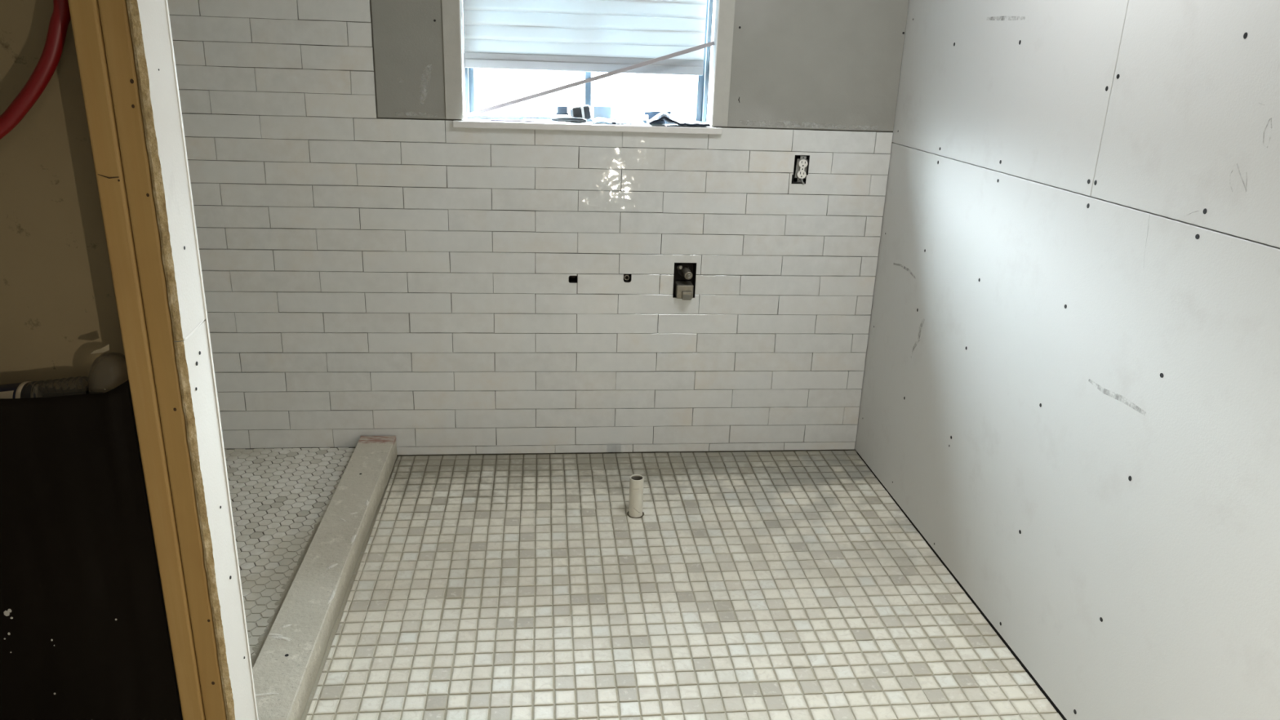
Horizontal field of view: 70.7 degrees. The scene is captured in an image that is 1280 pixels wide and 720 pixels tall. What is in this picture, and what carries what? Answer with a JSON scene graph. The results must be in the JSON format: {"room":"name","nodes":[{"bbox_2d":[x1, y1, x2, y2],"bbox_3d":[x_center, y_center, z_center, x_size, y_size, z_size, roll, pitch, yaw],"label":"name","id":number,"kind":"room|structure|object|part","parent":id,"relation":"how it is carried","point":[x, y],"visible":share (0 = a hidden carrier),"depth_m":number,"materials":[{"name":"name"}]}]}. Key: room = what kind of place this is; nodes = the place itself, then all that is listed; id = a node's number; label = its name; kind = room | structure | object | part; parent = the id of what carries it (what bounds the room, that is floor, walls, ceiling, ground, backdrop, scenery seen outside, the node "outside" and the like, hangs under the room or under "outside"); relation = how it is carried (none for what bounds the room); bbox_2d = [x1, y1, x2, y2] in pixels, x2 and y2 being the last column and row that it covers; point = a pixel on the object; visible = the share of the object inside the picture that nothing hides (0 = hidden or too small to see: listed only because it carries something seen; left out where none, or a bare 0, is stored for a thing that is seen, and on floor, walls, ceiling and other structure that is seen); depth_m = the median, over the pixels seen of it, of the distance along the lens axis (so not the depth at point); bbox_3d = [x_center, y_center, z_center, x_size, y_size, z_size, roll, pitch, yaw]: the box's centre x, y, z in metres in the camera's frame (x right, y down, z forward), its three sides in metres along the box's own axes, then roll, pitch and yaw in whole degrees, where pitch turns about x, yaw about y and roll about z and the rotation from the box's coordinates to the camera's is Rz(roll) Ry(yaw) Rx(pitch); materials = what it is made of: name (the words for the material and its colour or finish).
{"room":"building under construction","nodes":[
{"label":"building under construction","id":0,"kind":"room"},
{"bbox_2d":[0,0,258,719],"bbox_3d":[-1.576,-0.220,1.305,1.742,2.476,0.109,0,19,-6],"label":"wall","id":1,"kind":"structure","parent":0,"point":[99,242],"depth_m":1.42,"materials":[{"name":"brown wood"}]},
{"bbox_2d":[0,0,71,139],"bbox_3d":[-0.976,-0.509,1.273,0.330,0.489,0.022,0,19,-6],"label":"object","id":2,"kind":"object","parent":1,"relation":"attached to","point":[45,68],"visible":0.99,"depth_m":1.31,"materials":[{"name":"red plastic"}]},
{"bbox_2d":[0,379,182,719],"bbox_3d":[-1.014,0.483,1.609,0.366,0.985,0.079,0,19,-6],"label":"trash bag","id":3,"kind":"object","parent":1,"relation":"hanging from","point":[84,631],"visible":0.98,"depth_m":1.53,"materials":[{"name":"black plastic"}]},
{"bbox_2d":[0,376,88,398],"bbox_3d":[-1.005,0.066,1.471,0.212,0.080,0.064,0,19,-6],"label":"pipe","id":4,"kind":"object","parent":3,"relation":"on","point":[77,384],"visible":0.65,"depth_m":1.45,"materials":[{"name":"beige"}]},
{"bbox_2d":[88,343,128,393],"bbox_3d":[-0.867,0.029,1.473,0.072,0.121,0.065,0,19,-6],"label":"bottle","id":5,"kind":"object","parent":3,"relation":"on","point":[108,371],"visible":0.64,"depth_m":1.45,"materials":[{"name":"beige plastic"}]},
{"bbox_2d":[167,0,909,455],"bbox_3d":[-0.591,-0.753,3.211,3.310,2.640,0.172,0,19,-6],"label":"wall","id":6,"kind":"structure","parent":0,"point":[372,264],"depth_m":3.26,"materials":[{"name":"tile"}]},
{"bbox_2d":[568,275,577,283],"bbox_3d":[-0.250,-0.308,3.351,0.032,0.028,0.069,0,19,-6],"label":"pipe hole","id":7,"kind":"object","parent":6,"relation":"attached to","point":[572,279],"visible":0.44,"depth_m":3.36,"materials":[{"name":"black"}]},
{"bbox_2d":[453,0,722,134],"bbox_3d":[-0.168,-1.258,3.072,0.937,0.917,0.186,0,19,-6],"label":"window","id":8,"kind":"structure","parent":6,"relation":"in","point":[479,121],"depth_m":3.17,"materials":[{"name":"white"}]},
{"bbox_2d":[489,119,535,122],"bbox_3d":[-0.441,-0.829,3.124,0.156,0.006,0.012,1,19,-3],"label":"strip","id":9,"kind":"object","parent":8,"relation":"on","point":[499,120],"visible":1,"depth_m":3.12,"materials":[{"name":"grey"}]},
{"bbox_2d":[523,116,586,123],"bbox_3d":[-0.299,-0.851,3.179,0.233,0.020,0.047,5,19,7],"label":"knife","id":10,"kind":"object","parent":8,"relation":"on","point":[566,119],"visible":1,"depth_m":3.16,"materials":[{"name":"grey metal"}]},
{"bbox_3d":[-0.351,-0.847,3.182,0.126,0.002,0.043,2,19,0],"label":"blade","id":11,"kind":"part","parent":10,"relation":"part of","materials":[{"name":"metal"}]},
{"bbox_3d":[-0.248,-0.843,3.163,0.127,0.020,0.020,6,19,11],"label":"handle","id":12,"kind":"part","parent":10,"relation":"part of","materials":[{"name":"grey"}]},
{"bbox_2d":[555,105,568,116],"bbox_3d":[-0.275,-0.871,3.192,0.046,0.054,0.025,0,19,-6],"label":"clamp","id":13,"kind":"object","parent":8,"relation":"on","point":[562,110],"visible":0.72,"depth_m":3.18,"materials":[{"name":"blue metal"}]},
{"bbox_2d":[569,104,591,119],"bbox_3d":[-0.211,-0.868,3.188,0.074,0.065,0.043,-5,20,-20],"label":"tape measure","id":14,"kind":"object","parent":8,"relation":"on","point":[581,111],"visible":0.68,"depth_m":3.17,"materials":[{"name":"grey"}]},
{"bbox_2d":[463,0,706,75],"bbox_3d":[-0.178,-1.353,3.051,0.840,0.721,0.055,0,19,-6],"label":"window blind","id":15,"kind":"object","parent":8,"relation":"attached to","point":[602,36],"visible":0.99,"depth_m":3.13,"materials":[{"name":"white plastic"}]},
{"bbox_3d":[-0.192,-1.042,3.172,0.838,0.052,0.022,0,19,-6],"label":"rail","id":16,"kind":"part","parent":15,"relation":"part of","materials":[{"name":"white plastic"}]},
{"bbox_3d":[-0.183,-0.836,3.217,0.937,0.023,0.186,0,19,-6],"label":"sill","id":17,"kind":"part","parent":8,"relation":"part of","materials":[{"name":"white stone"}]},
{"bbox_2d":[463,40,714,118],"bbox_3d":[-0.175,-0.971,3.124,0.864,0.282,0.007,0,19,-6],"label":"wooden stick","id":18,"kind":"object","parent":8,"relation":"on","point":[711,43],"visible":1,"depth_m":3.12,"materials":[{"name":"grey wood"}]},
{"bbox_2d":[592,106,612,119],"bbox_3d":[-0.135,-0.880,3.229,0.069,0.056,0.016,0,19,-6],"label":"block","id":19,"kind":"object","parent":8,"relation":"on","point":[605,112],"visible":0.73,"depth_m":3.23,"materials":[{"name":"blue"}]},
{"bbox_2d":[591,116,644,124],"bbox_3d":[-0.078,-0.846,3.190,0.184,0.018,0.082,0,19,-6],"label":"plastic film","id":20,"kind":"object","parent":8,"relation":"on","point":[601,120],"visible":1,"depth_m":3.18,"materials":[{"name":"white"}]},
{"bbox_2d":[643,110,671,124],"bbox_3d":[0.061,-0.876,3.252,0.096,0.047,0.028,0,19,-6],"label":"block","id":21,"kind":"object","parent":8,"relation":"on","point":[651,114],"visible":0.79,"depth_m":3.24,"materials":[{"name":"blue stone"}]},
{"bbox_2d":[646,111,710,126],"bbox_3d":[0.135,-0.857,3.201,0.221,0.048,0.100,0,19,-6],"label":"rag","id":22,"kind":"object","parent":8,"relation":"on","point":[663,116],"visible":1,"depth_m":3.17,"materials":[{"name":"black fabric"}]},
{"bbox_2d":[623,274,631,282],"bbox_3d":[-0.051,-0.315,3.374,0.030,0.032,0.077,0,19,-6],"label":"pipe","id":23,"kind":"object","parent":6,"relation":"attached to","point":[627,277],"visible":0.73,"depth_m":3.36,"materials":[{"name":"black"}]},
{"bbox_2d":[672,262,696,299],"bbox_3d":[0.165,-0.300,3.373,0.084,0.134,0.108,0,19,-6],"label":"mixer valve","id":24,"kind":"object","parent":6,"relation":"attached to","point":[685,273],"visible":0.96,"depth_m":3.37,"materials":[{"name":"black"}]},
{"bbox_3d":[0.174,-0.328,3.366,0.031,0.042,0.089,-1,19,-10],"label":"valve stem","id":25,"kind":"part","parent":24,"relation":"part of","materials":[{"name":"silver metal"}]},
{"bbox_2d":[791,155,809,184],"bbox_3d":[0.582,-0.697,3.293,0.056,0.104,0.073,0,19,-6],"label":"electrical outlet","id":26,"kind":"object","parent":6,"relation":"attached to","point":[801,168],"visible":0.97,"depth_m":3.28,"materials":[{"name":"white plastic"}]},
{"bbox_2d":[795,159,808,178],"bbox_3d":[0.589,-0.695,3.280,0.036,0.068,0.016,0,19,-6],"label":"receptacle","id":27,"kind":"object","parent":26,"relation":"attached to","point":[802,166],"depth_m":3.28,"materials":[{"name":"white plastic"}]},
{"bbox_2d":[224,447,1062,719],"bbox_3d":[-0.876,1.147,1.436,3.960,0.222,4.850,0,19,-6],"label":"floor","id":28,"kind":"structure","parent":0,"point":[757,584],"depth_m":2.63,"materials":[{"name":"tile"}]},
{"bbox_2d":[250,435,397,719],"bbox_3d":[-0.939,0.608,2.634,0.192,0.091,1.712,0,19,-6],"label":"shower curb","id":29,"kind":"object","parent":28,"relation":"on","point":[286,662],"visible":0.94,"depth_m":2.48,"materials":[{"name":"grey"}]},
{"bbox_2d":[626,474,644,518],"bbox_3d":[-0.013,0.467,3.079,0.060,0.147,0.061,0,19,-6],"label":"drain pipe","id":30,"kind":"object","parent":28,"relation":"on","point":[635,503],"visible":1,"depth_m":3.06,"materials":[{"name":"white plastic"}]},
{"bbox_2d":[854,0,1279,719],"bbox_3d":[1.213,-0.003,1.215,0.151,2.640,4.760,0,19,-6],"label":"wall","id":31,"kind":"structure","parent":0,"point":[1070,393],"depth_m":2.06,"materials":[{"name":"white"}]},
{"bbox_3d":[1.007,-1.179,2.483,0.013,1.254,1.264,0,19,-6],"label":"drywall panel","id":32,"kind":"part","parent":31,"relation":"part of","materials":[{"name":"white paint"}]},
{"bbox_3d":[1.240,-0.428,0.321,0.013,1.254,3.332,0,19,-6],"label":"drywall panel","id":33,"kind":"part","parent":31,"relation":"part of","materials":[{"name":"white paint"}]}
]}

